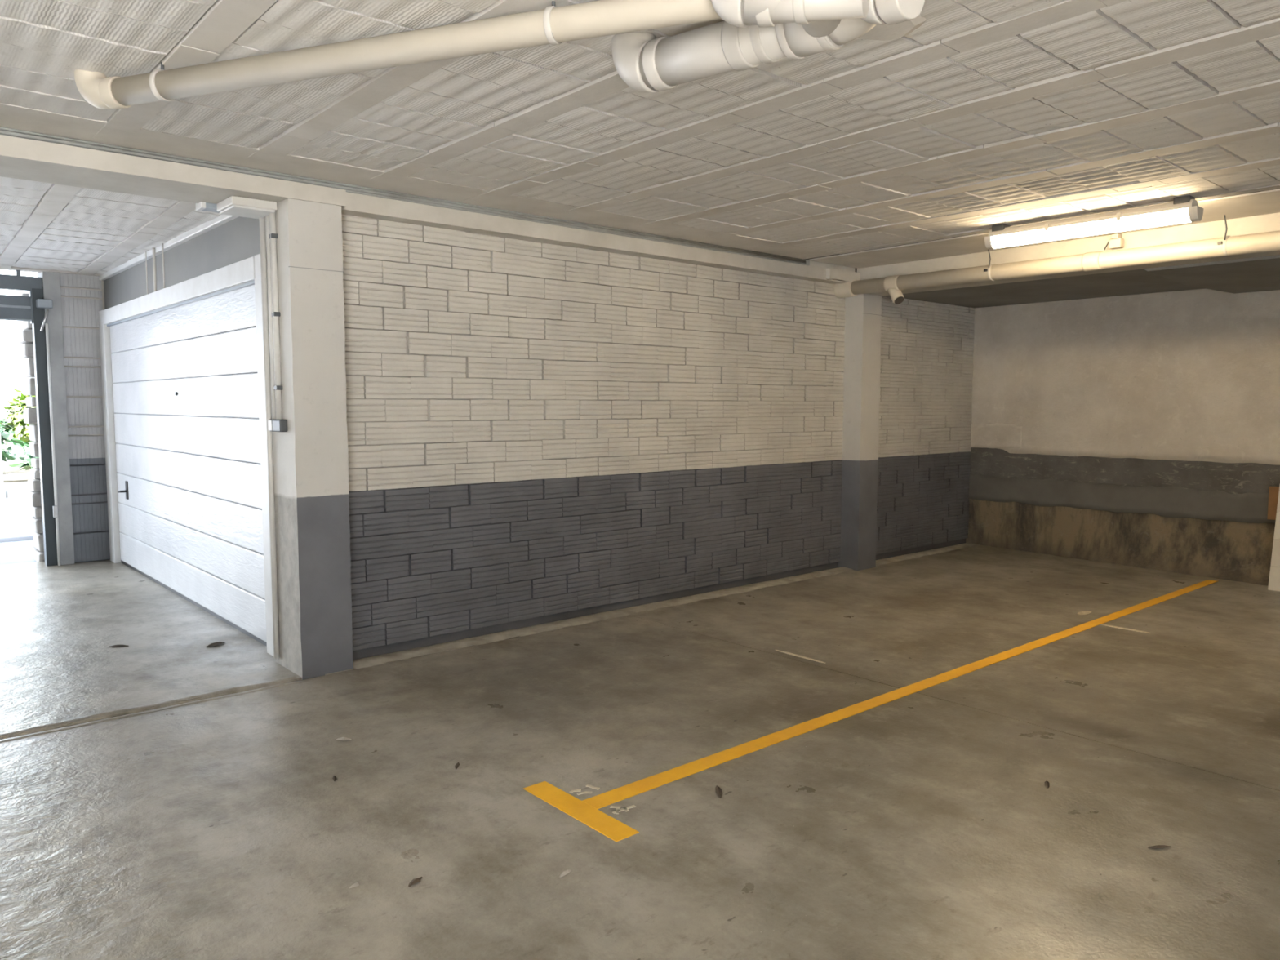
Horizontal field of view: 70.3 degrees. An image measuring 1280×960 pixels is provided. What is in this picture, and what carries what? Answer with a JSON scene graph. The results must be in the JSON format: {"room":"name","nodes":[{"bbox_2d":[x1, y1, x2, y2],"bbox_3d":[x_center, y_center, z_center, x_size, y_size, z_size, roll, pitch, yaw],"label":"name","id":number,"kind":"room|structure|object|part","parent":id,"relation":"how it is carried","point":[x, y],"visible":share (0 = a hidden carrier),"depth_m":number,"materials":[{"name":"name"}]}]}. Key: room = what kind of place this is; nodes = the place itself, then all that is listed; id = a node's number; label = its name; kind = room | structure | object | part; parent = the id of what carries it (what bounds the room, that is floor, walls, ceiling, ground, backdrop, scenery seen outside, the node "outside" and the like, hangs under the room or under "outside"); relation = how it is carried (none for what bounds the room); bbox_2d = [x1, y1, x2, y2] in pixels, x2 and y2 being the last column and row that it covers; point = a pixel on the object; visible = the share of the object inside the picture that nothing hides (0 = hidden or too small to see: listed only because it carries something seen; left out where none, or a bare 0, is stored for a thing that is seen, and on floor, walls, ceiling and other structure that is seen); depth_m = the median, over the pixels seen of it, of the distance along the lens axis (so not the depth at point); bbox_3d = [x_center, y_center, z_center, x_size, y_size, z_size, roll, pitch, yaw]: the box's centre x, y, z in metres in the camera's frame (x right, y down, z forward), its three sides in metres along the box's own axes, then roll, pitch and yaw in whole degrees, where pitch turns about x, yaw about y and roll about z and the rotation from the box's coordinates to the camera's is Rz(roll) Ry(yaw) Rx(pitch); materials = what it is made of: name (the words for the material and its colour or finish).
{"room":"parking garage","nodes":[
{"label":"parking garage","id":0,"kind":"room"},
{"bbox_2d":[60,273,110,563],"bbox_3d":[-5.419,-0.670,8.980,0.460,2.932,0.303,-4,6,-41],"label":"wall","id":1,"kind":"structure","parent":0,"point":[82,296],"depth_m":8.83,"materials":[{"name":"brick"}]},
{"bbox_2d":[0,176,222,275],"bbox_3d":[-6.273,-1.748,5.082,7.384,0.175,5.101,-4,6,-41],"label":"ceiling","id":2,"kind":"structure","parent":0,"point":[46,227],"depth_m":6.32,"materials":[{"name":"tile"}]},
{"bbox_2d":[98,214,260,418],"bbox_3d":[-3.611,-0.494,7.382,0.425,3.050,5.300,-4,6,-41],"label":"wall","id":3,"kind":"structure","parent":0,"point":[224,240],"depth_m":6.67,"materials":[{"name":"grey paint"}]},
{"bbox_2d":[145,251,148,294],"bbox_3d":[-4.021,-1.680,7.417,0.009,0.358,0.009,2,5,26],"label":"cable","id":4,"kind":"object","parent":3,"relation":"attached to","point":[145,251],"visible":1,"depth_m":7.41,"materials":[{"name":"white plastic"}]},
{"bbox_2d":[151,247,156,291],"bbox_3d":[-3.857,-1.664,7.229,0.020,0.358,0.020,-2,5,-19],"label":"cable","id":5,"kind":"object","parent":3,"relation":"attached to","point":[153,248],"visible":0.93,"depth_m":7.22,"materials":[{"name":"white plastic"}]},
{"bbox_2d":[161,243,165,288],"bbox_3d":[-3.679,-1.647,7.026,0.011,0.358,0.011,-2,5,-19],"label":"cable","id":6,"kind":"object","parent":3,"relation":"attached to","point":[162,248],"visible":0.95,"depth_m":7.02,"materials":[{"name":"white plastic"}]},
{"bbox_3d":[-3.601,-1.825,7.146,0.275,0.058,4.700,-4,6,-41],"label":"cornice","id":7,"kind":"part","parent":3,"relation":"part of","materials":[{"name":"white paint"}]},
{"bbox_3d":[-3.573,-1.637,7.160,0.235,0.365,4.740,-4,6,-41],"label":"panel","id":8,"kind":"part","parent":3,"relation":"part of","materials":[{"name":"grey paint"}]},
{"bbox_2d":[98,253,274,656],"bbox_3d":[-3.680,-0.270,7.165,0.096,2.440,4.685,-4,6,-41],"label":"door","id":9,"kind":"structure","parent":3,"relation":"attached to","point":[188,496],"depth_m":6.76,"materials":[{"name":"white metal"}]},
{"bbox_3d":[-5.146,-0.412,8.850,0.075,2.440,0.210,-4,6,-41],"label":"frame post","id":10,"kind":"part","parent":9,"relation":"part of","materials":[{"name":"white metal"}]},
{"bbox_3d":[-4.789,0.095,8.492,0.013,0.170,0.060,-4,6,-41],"label":"handle","id":11,"kind":"part","parent":9,"relation":"part of","materials":[{"name":"black plastic"}]},
{"bbox_3d":[-3.669,-1.213,7.125,0.031,0.262,4.240,-4,6,-41],"label":"panel","id":12,"kind":"part","parent":9,"relation":"part of","materials":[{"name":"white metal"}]},
{"bbox_3d":[-3.669,-0.939,7.148,0.031,0.284,4.240,-4,6,-41],"label":"panel","id":13,"kind":"part","parent":9,"relation":"part of","materials":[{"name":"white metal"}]},
{"bbox_3d":[-3.669,-0.653,7.172,0.031,0.286,4.240,-4,6,-41],"label":"panel","id":14,"kind":"part","parent":9,"relation":"part of","materials":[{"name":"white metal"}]},
{"bbox_3d":[-3.670,-0.366,7.196,0.031,0.286,4.240,-4,6,-41],"label":"panel","id":15,"kind":"part","parent":9,"relation":"part of","materials":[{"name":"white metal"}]},
{"bbox_3d":[-3.670,-0.079,7.220,0.031,0.286,4.240,-4,6,-41],"label":"panel","id":16,"kind":"part","parent":9,"relation":"part of","materials":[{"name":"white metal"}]},
{"bbox_3d":[-3.670,0.208,7.244,0.031,0.286,4.240,-4,6,-41],"label":"panel","id":17,"kind":"part","parent":9,"relation":"part of","materials":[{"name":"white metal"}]},
{"bbox_3d":[-3.671,0.495,7.268,0.031,0.286,4.240,-4,6,-41],"label":"panel","id":18,"kind":"part","parent":9,"relation":"part of","materials":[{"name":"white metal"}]},
{"bbox_3d":[-3.671,0.778,7.291,0.031,0.280,4.240,-4,6,-41],"label":"panel","id":19,"kind":"part","parent":9,"relation":"part of","materials":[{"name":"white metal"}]},
{"bbox_3d":[-2.219,-0.130,5.507,0.070,2.440,0.257,-4,6,-41],"label":"frame post","id":20,"kind":"part","parent":9,"relation":"part of","materials":[{"name":"white metal"}]},
{"bbox_2d":[0,542,1279,959],"bbox_3d":[-0.879,1.240,4.627,14.600,0.178,13.150,-4,6,-41],"label":"floor","id":21,"kind":"structure","parent":0,"point":[165,794],"depth_m":3.74,"materials":[{"name":"concrete"}]},
{"bbox_2d":[37,271,75,564],"bbox_3d":[-5.636,-0.577,8.780,0.141,2.820,0.332,-4,6,-41],"label":"door frame","id":22,"kind":"structure","parent":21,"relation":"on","point":[51,281],"depth_m":8.66,"materials":[{"name":"metal"}]},
{"bbox_2d":[0,270,61,565],"bbox_3d":[-7.221,-0.474,7.222,4.420,2.830,0.240,-4,6,-41],"label":"door","id":23,"kind":"structure","parent":22,"relation":"attached to","point":[31,308],"depth_m":8.57,"materials":[{"name":"metal"}]},
{"bbox_3d":[-5.671,-0.487,8.657,0.087,2.620,0.120,-4,6,-41],"label":"rail","id":24,"kind":"part","parent":23,"relation":"part of","materials":[{"name":"metal"}]},
{"bbox_3d":[-5.539,-1.484,8.464,0.026,0.206,0.080,4,6,39],"label":"arm","id":25,"kind":"part","parent":23,"relation":"part of","materials":[{"name":"metal"}]},
{"bbox_2d":[110,644,128,646],"bbox_3d":[-3.332,1.058,5.817,0.112,0.013,0.046,-1,5,-12],"label":"dry leaf","id":26,"kind":"object","parent":21,"relation":"on","point":[113,645],"visible":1,"depth_m":5.80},
{"bbox_2d":[205,641,224,647],"bbox_3d":[-2.730,1.053,5.849,0.064,0.018,0.124,1,5,15],"label":"dry leaf","id":27,"kind":"object","parent":21,"relation":"on","point":[218,642],"visible":1,"depth_m":5.83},
{"bbox_2d":[265,198,353,679],"bbox_3d":[-1.933,-0.212,5.293,0.309,2.680,0.424,-4,6,-41],"label":"pillar","id":28,"kind":"structure","parent":21,"relation":"on","point":[311,459],"depth_m":5.13,"materials":[{"name":"paint"}]},
{"bbox_2d":[258,216,279,658],"bbox_3d":[-2.152,-0.244,5.285,0.033,2.605,0.031,-4,6,-41],"label":"door frame","id":29,"kind":"structure","parent":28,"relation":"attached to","point":[262,220],"depth_m":5.27,"materials":[{"name":"white metal"}]},
{"bbox_2d":[265,214,275,419],"bbox_3d":[-2.092,-0.941,5.159,0.025,1.195,0.023,-4,6,-41],"label":"conduit","id":30,"kind":"object","parent":28,"relation":"attached to","point":[267,217],"visible":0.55,"depth_m":5.15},
{"bbox_2d":[269,210,282,419],"bbox_3d":[-2.043,-0.937,5.103,0.036,1.195,0.046,-4,6,-41],"label":"conduit","id":31,"kind":"object","parent":28,"relation":"attached to","point":[273,236],"visible":0.94,"depth_m":5.09,"materials":[{"name":"grey plastic"}]},
{"bbox_2d":[267,419,287,431],"bbox_3d":[-2.053,-0.308,5.157,0.048,0.070,0.185,-4,6,-41],"label":"switch box","id":32,"kind":"object","parent":28,"relation":"attached to","point":[274,425],"visible":1,"depth_m":5.10,"materials":[{"name":"grey plastic"}]},
{"bbox_2d":[335,737,351,740],"bbox_3d":[-1.368,1.193,4.201,0.067,0.015,0.038,2,5,20],"label":"chip","id":33,"kind":"object","parent":21,"relation":"on","point":[340,738],"visible":1,"depth_m":4.19,"materials":[{"name":"white paint"}]},
{"bbox_2d":[348,881,363,888],"bbox_3d":[-0.914,1.302,2.930,0.022,0.011,0.050,5,7,43],"label":"chip","id":34,"kind":"object","parent":21,"relation":"on","point":[355,884],"visible":1,"depth_m":2.92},
{"bbox_2d":[408,876,422,886],"bbox_3d":[-0.728,1.300,2.952,0.030,0.010,0.062,2,5,26],"label":"dry leaf","id":35,"kind":"object","parent":21,"relation":"on","point":[414,881],"visible":1,"depth_m":2.94,"materials":[{"name":"brown plant"}]},
{"bbox_2d":[559,869,571,877],"bbox_3d":[-0.247,1.296,3.005,0.023,0.012,0.056,4,6,37],"label":"chip","id":36,"kind":"object","parent":21,"relation":"on","point":[564,873],"visible":1,"depth_m":3.00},
{"bbox_2d":[569,784,599,795],"bbox_3d":[-0.218,1.250,3.660,0.117,0.006,0.073,-4,6,-41],"label":"painted number","id":37,"kind":"object","parent":21,"relation":"on","point":[587,785],"visible":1,"depth_m":3.65,"materials":[{"name":"white paint"}]},
{"bbox_2d":[609,804,635,813],"bbox_3d":[-0.064,1.264,3.488,0.100,0.006,0.069,0,5,-4],"label":"painted number","id":38,"kind":"object","parent":21,"relation":"on","point":[619,809],"visible":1,"depth_m":3.49,"materials":[{"name":"white paint"}]},
{"bbox_2d":[715,785,722,797],"bbox_3d":[0.315,1.245,3.644,0.026,0.008,0.112,0,5,-3],"label":"dry leaf","id":39,"kind":"object","parent":21,"relation":"on","point":[718,791],"visible":1,"depth_m":3.63,"materials":[{"name":"brown plant"}]},
{"bbox_2d":[775,649,825,663],"bbox_3d":[0.986,1.089,5.612,0.027,0.006,0.390,-4,6,-41],"label":"paint fleck","id":40,"kind":"object","parent":21,"relation":"on","point":[788,653],"visible":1,"depth_m":5.60,"materials":[{"name":"white paint"}]},
{"bbox_2d":[838,293,881,570],"bbox_3d":[2.065,-0.452,8.589,0.295,2.620,0.254,-4,6,-41],"label":"pillar","id":41,"kind":"structure","parent":21,"relation":"on","point":[863,316],"depth_m":8.48,"materials":[{"name":"paint"}]},
{"bbox_2d":[523,579,1217,841],"bbox_3d":[2.385,1.077,5.767,7.067,0.006,0.590,-4,6,-41],"label":"line marking","id":42,"kind":"object","parent":21,"relation":"on","point":[586,811],"depth_m":4.11,"materials":[{"name":"yellow paint"}]},
{"bbox_2d":[1044,781,1049,788],"bbox_3d":[1.663,1.241,3.716,0.019,0.008,0.075,2,5,20],"label":"dry leaf","id":43,"kind":"object","parent":21,"relation":"on","point":[1046,783],"visible":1,"depth_m":3.71,"materials":[{"name":"brown plant"}]},
{"bbox_2d":[1077,610,1091,614],"bbox_3d":[3.317,0.993,6.792,0.185,0.006,0.068,-4,6,-41],"label":"paint fleck","id":44,"kind":"object","parent":21,"relation":"on","point":[1084,612],"visible":1,"depth_m":6.79,"materials":[{"name":"white paint"}]},
{"bbox_2d":[1100,623,1151,633],"bbox_3d":[3.365,1.033,6.317,0.039,0.006,0.332,-4,6,-41],"label":"paint fleck","id":45,"kind":"object","parent":21,"relation":"on","point":[1100,624],"visible":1,"depth_m":6.30,"materials":[{"name":"white paint"}]},
{"bbox_2d":[1147,844,1170,848],"bbox_3d":[1.822,1.285,3.190,0.088,0.008,0.021,-1,5,-7],"label":"dry leaf","id":46,"kind":"object","parent":21,"relation":"on","point":[1157,846],"visible":1,"depth_m":3.19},
{"bbox_2d":[1267,484,1279,591],"bbox_3d":[5.614,0.520,7.305,0.085,0.937,0.911,-4,6,-41],"label":"board","id":47,"kind":"object","parent":21,"relation":"on","point":[1274,574],"visible":1,"depth_m":7.59,"materials":[{"name":"white wood"}]},
{"bbox_3d":[5.604,0.866,7.345,0.085,0.205,0.872,-4,9,-41],"label":"panel","id":48,"kind":"part","parent":47,"relation":"part of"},
{"bbox_3d":[5.610,0.651,7.320,0.085,0.223,0.872,-4,9,-41],"label":"panel","id":49,"kind":"part","parent":47,"relation":"part of","materials":[{"name":"white wood"}]},
{"bbox_3d":[5.617,0.425,7.294,0.085,0.228,0.872,-4,9,-41],"label":"panel","id":50,"kind":"part","parent":47,"relation":"part of","materials":[{"name":"white wood"}]},
{"bbox_3d":[5.624,0.192,7.266,0.085,0.238,0.872,-4,9,-41],"label":"panel","id":51,"kind":"part","parent":47,"relation":"part of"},
{"bbox_2d":[0,0,1279,268],"bbox_3d":[0.881,-1.518,2.372,14.601,0.166,7.801,-4,6,-41],"label":"ceiling","id":52,"kind":"structure","parent":0,"point":[987,113],"depth_m":3.93,"materials":[{"name":"tile"}]},
{"bbox_2d":[74,0,721,110],"bbox_3d":[0.302,-1.417,2.604,5.190,0.175,0.113,2,5,20],"label":"ceiling pipe","id":53,"kind":"object","parent":52,"relation":"hanging from","point":[553,25],"visible":0.97,"depth_m":2.96,"materials":[{"name":"beige plastic"}]},
{"bbox_2d":[97,75,130,109],"bbox_3d":[-1.969,-1.456,3.423,0.055,0.113,0.113,2,5,20],"label":"socket","id":54,"kind":"object","parent":53,"relation":"attached to","point":[108,98],"depth_m":3.38,"materials":[{"name":"beige plastic"}]},
{"bbox_2d":[0,134,861,284],"bbox_3d":[-2.684,-1.609,4.539,12.072,0.252,0.493,-4,6,-41],"label":"beam","id":55,"kind":"structure","parent":52,"relation":"attached to","point":[21,158],"depth_m":5.00,"materials":[{"name":"paint"}]},
{"bbox_2d":[195,201,219,213],"bbox_3d":[-2.364,-1.536,5.151,0.255,0.040,0.110,-4,6,-41],"label":"duct","id":56,"kind":"object","parent":55,"relation":"attached to","point":[202,206],"visible":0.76,"depth_m":5.07,"materials":[{"name":"plastic"}]},
{"bbox_2d":[216,195,277,218],"bbox_3d":[-2.179,-1.508,5.042,0.240,0.057,0.270,-4,6,-41],"label":"light fixture","id":57,"kind":"object","parent":55,"relation":"attached to","point":[236,206],"visible":1,"depth_m":4.97,"materials":[{"name":"white paint"}]},
{"bbox_3d":[-2.179,-1.486,5.044,0.220,0.013,0.250,-4,6,-41],"label":"lid","id":58,"kind":"part","parent":57,"relation":"part of","materials":[{"name":"white paint"}]},
{"bbox_2d":[0,126,809,265],"bbox_3d":[-2.823,-1.575,4.160,11.360,0.047,0.051,-4,6,-41],"label":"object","id":59,"kind":"structure","parent":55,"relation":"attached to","point":[3,131],"depth_m":5.29,"materials":[{"name":"grey paint"}]},
{"bbox_2d":[611,0,924,93],"bbox_3d":[0.283,-1.409,2.706,1.130,0.348,0.544,3,6,33],"label":"pipe","id":60,"kind":"object","parent":52,"relation":"attached to","point":[751,33],"visible":1,"depth_m":2.72,"materials":[{"name":"grey plastic"}]},
{"bbox_2d":[641,36,677,91],"bbox_3d":[0.077,-1.395,3.053,0.053,0.162,0.161,4,6,40],"label":"socket","id":61,"kind":"object","parent":60,"relation":"attached to","point":[654,78],"depth_m":3.01,"materials":[{"name":"grey plastic"}]},
{"bbox_2d":[720,21,759,71],"bbox_3d":[0.324,-1.370,2.843,0.063,0.162,0.161,4,6,40],"label":"socket","id":62,"kind":"object","parent":60,"relation":"attached to","point":[735,54],"depth_m":2.80,"materials":[{"name":"grey plastic"}]},
{"bbox_2d":[749,25,781,63],"bbox_3d":[0.392,-1.363,2.785,0.033,0.162,0.161,4,6,40],"label":"socket","id":63,"kind":"object","parent":60,"relation":"attached to","point":[760,51],"depth_m":2.75,"materials":[{"name":"grey plastic"}]},
{"bbox_2d":[755,8,777,27],"bbox_3d":[0.346,-1.294,2.470,0.050,0.119,0.117,2,5,24],"label":"socket","id":64,"kind":"object","parent":60,"relation":"attached to","point":[764,17],"depth_m":2.45,"materials":[{"name":"grey plastic"}]},
{"bbox_2d":[792,0,810,24],"bbox_3d":[0.437,-1.282,2.430,0.040,0.117,0.115,2,5,24],"label":"socket","id":65,"kind":"object","parent":60,"relation":"attached to","point":[801,8],"depth_m":2.40,"materials":[{"name":"grey plastic"}]},
{"bbox_2d":[874,0,924,24],"bbox_3d":[0.684,-1.272,2.394,0.126,0.128,0.083,-4,6,-41],"label":"socket","id":66,"kind":"object","parent":60,"relation":"attached to","point":[886,11],"depth_m":2.38,"materials":[{"name":"grey plastic"}]},
{"bbox_2d":[858,14,926,40],"bbox_3d":[0.776,-1.481,2.956,0.340,0.020,0.266,-4,6,-41],"label":"plaster patch","id":67,"kind":"object","parent":52,"relation":"attached to","point":[882,32],"visible":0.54,"depth_m":2.98,"materials":[{"name":"paint"}]},
{"bbox_2d":[804,188,1278,259],"bbox_3d":[3.939,-1.681,4.960,0.085,0.035,7.690,-4,6,-41],"label":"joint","id":68,"kind":"object","parent":52,"relation":"attached to","point":[1275,188],"visible":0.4,"depth_m":6.95,"materials":[{"name":"concrete"}]},
{"bbox_2d":[834,214,1279,304],"bbox_3d":[4.384,-1.508,5.457,0.166,0.373,7.830,-4,6,-41],"label":"drain pipe","id":69,"kind":"object","parent":52,"relation":"attached to","point":[1227,246],"visible":0.98,"depth_m":6.74,"materials":[{"name":"beige plastic"}]},
{"bbox_2d":[834,279,857,297],"bbox_3d":[1.882,-1.750,8.327,0.154,0.154,0.200,-4,6,-41],"label":"socket","id":70,"kind":"object","parent":69,"relation":"attached to","point":[842,290],"depth_m":8.26,"materials":[{"name":"beige plastic"}]},
{"bbox_2d":[883,275,902,292],"bbox_3d":[2.217,-1.715,7.944,0.136,0.136,0.130,-4,6,-41],"label":"socket","id":71,"kind":"object","parent":69,"relation":"attached to","point":[891,283],"depth_m":7.89,"materials":[{"name":"beige plastic"}]},
{"bbox_2d":[1081,251,1103,271],"bbox_3d":[3.327,-1.604,6.675,0.134,0.134,0.120,-4,6,-41],"label":"socket","id":72,"kind":"object","parent":69,"relation":"attached to","point":[1091,261],"depth_m":6.63,"materials":[{"name":"beige plastic"}]},
{"bbox_2d":[857,212,1279,296],"bbox_3d":[4.622,-1.622,5.556,0.304,0.300,7.681,-4,6,-41],"label":"beam","id":73,"kind":"structure","parent":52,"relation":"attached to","point":[1268,222],"depth_m":6.84,"materials":[{"name":"paint"}]},
{"bbox_2d":[1103,233,1124,249],"bbox_3d":[3.443,-1.733,6.621,0.072,0.100,0.133,-4,6,-41],"label":"junction box","id":74,"kind":"object","parent":73,"relation":"attached to","point":[1117,242],"visible":1,"depth_m":6.58,"materials":[{"name":"beige plastic"}]},
{"bbox_3d":[3.457,-1.766,6.602,0.072,0.032,0.050,-4,6,-41],"label":"lid","id":75,"kind":"part","parent":74,"relation":"part of","materials":[{"name":"beige plastic"}]},
{"bbox_2d":[984,195,1204,249],"bbox_3d":[2.882,-1.655,5.888,0.117,0.153,1.330,-4,6,-41],"label":"lamp","id":76,"kind":"object","parent":52,"relation":"hanging from","point":[1184,209],"visible":1,"depth_m":5.79,"materials":[{"name":"grey plastic"}]},
{"bbox_2d":[991,207,1191,248],"bbox_3d":[2.884,-1.617,5.893,0.104,0.078,1.240,-4,6,-41],"label":"diffuser","id":77,"kind":"object","parent":76,"relation":"attached to","point":[1160,216],"depth_m":5.82,"materials":[{"name":"white plastic"}]},
{"bbox_2d":[342,213,974,659],"bbox_3d":[0.827,-0.504,7.864,7.600,3.000,0.406,-4,6,-41],"label":"wall","id":78,"kind":"structure","parent":0,"point":[539,433],"depth_m":6.63,"materials":[{"name":"brick"}]},
{"bbox_2d":[353,542,977,669],"bbox_3d":[0.984,0.903,7.768,7.200,0.021,0.245,-4,6,-41],"label":"baseboard","id":79,"kind":"structure","parent":78,"relation":"attached to","point":[374,660],"depth_m":6.63,"materials":[{"name":"grey concrete"}]},
{"bbox_2d":[885,268,1205,307],"bbox_3d":[5.508,-1.764,6.465,2.244,0.345,7.902,-4,6,-41],"label":"ceiling","id":80,"kind":"structure","parent":0,"point":[1136,282],"depth_m":8.41,"materials":[{"name":"grey concrete"}]},
{"bbox_2d":[965,288,1279,586],"bbox_3d":[6.174,-0.505,7.353,0.808,3.100,8.200,-4,6,-41],"label":"wall","id":81,"kind":"structure","parent":0,"point":[1140,430],"depth_m":8.80,"materials":[{"name":"paint"}]},
{"bbox_2d":[1266,486,1279,519],"bbox_3d":[5.594,0.206,7.838,0.076,0.290,0.300,-4,6,-41],"label":"board","id":82,"kind":"object","parent":81,"relation":"attached to","point":[1273,491],"visible":0.81,"depth_m":7.90,"materials":[{"name":"brown wood"}]},
{"bbox_2d":[1143,254,1279,293],"bbox_3d":[6.233,-1.488,5.538,2.090,0.080,5.520,-4,6,-41],"label":"ceiling","id":83,"kind":"structure","parent":0,"point":[1262,273],"depth_m":6.94,"materials":[{"name":"grey concrete"}]},
{"label":"outside","id":84,"kind":"structure","parent":0,"visible":0},
{"bbox_2d":[0,457,36,564],"bbox_3d":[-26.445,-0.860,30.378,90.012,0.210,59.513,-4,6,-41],"label":"road","id":85,"kind":"structure","parent":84,"point":[15,516],"depth_m":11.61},
{"bbox_2d":[0,391,26,458],"bbox_3d":[-18.058,-1.572,25.851,1.372,1.900,0.897,-4,6,-41],"label":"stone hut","id":86,"kind":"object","parent":85,"relation":"on","point":[2,399],"visible":0.23,"depth_m":25.52,"materials":[{"name":"white"}]},
{"bbox_2d":[0,481,31,497],"bbox_3d":[-11.247,0.199,16.005,19.980,0.180,1.600,-4,6,-41],"label":"kerb","id":87,"kind":"object","parent":85,"relation":"on","point":[10,489],"visible":0.02,"depth_m":15.56,"materials":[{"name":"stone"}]},
{"bbox_2d":[0,432,4,487],"bbox_3d":[-11.720,-0.348,15.765,1.010,0.950,0.870,-4,6,-41],"label":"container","id":88,"kind":"object","parent":87,"relation":"on","point":[1,458],"visible":1,"depth_m":15.77,"materials":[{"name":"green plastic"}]},
{"bbox_2d":[0,533,32,542],"bbox_3d":[-7.651,0.714,10.387,14.003,0.095,0.377,-5,7,-44],"label":"kerb","id":89,"kind":"object","parent":85,"relation":"on","point":[24,536],"depth_m":10.58,"materials":[{"name":"concrete"}]},
{"bbox_2d":[0,464,35,483],"bbox_3d":[-15.230,0.115,17.563,40.055,0.320,5.662,-4,6,-41],"label":"planting bed","id":90,"kind":"object","parent":85,"relation":"on","point":[11,474],"visible":0.02,"depth_m":18.34,"materials":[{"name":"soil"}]},
{"bbox_2d":[0,411,24,462],"bbox_3d":[-13.351,-0.800,18.336,1.736,1.476,1.538,3,6,35],"label":"shrub","id":91,"kind":"object","parent":90,"relation":"on","point":[6,433],"visible":0.84,"depth_m":18.53,"materials":[{"name":"green plant"}]},
{"bbox_2d":[0,385,36,447],"bbox_3d":[-13.407,-1.158,20.150,1.496,1.884,1.553,-4,6,-41],"label":"shrub","id":92,"kind":"object","parent":90,"relation":"on","point":[20,399],"visible":0.28,"depth_m":19.77,"materials":[{"name":"green plant"}]},
{"bbox_2d":[7,429,33,470],"bbox_3d":[-11.951,-0.550,18.261,1.205,1.035,1.152,-1,5,-7],"label":"shrub","id":93,"kind":"object","parent":90,"relation":"on","point":[24,457],"visible":0.15,"depth_m":17.86,"materials":[{"name":"green plant"}]},
{"bbox_2d":[18,293,44,561],"bbox_3d":[-5.580,-0.524,9.381,1.272,2.642,0.406,-4,6,-41],"label":"stone wall","id":94,"kind":"structure","parent":85,"relation":"on","point":[25,335],"depth_m":8.90,"materials":[{"name":"stone"}]}
]}

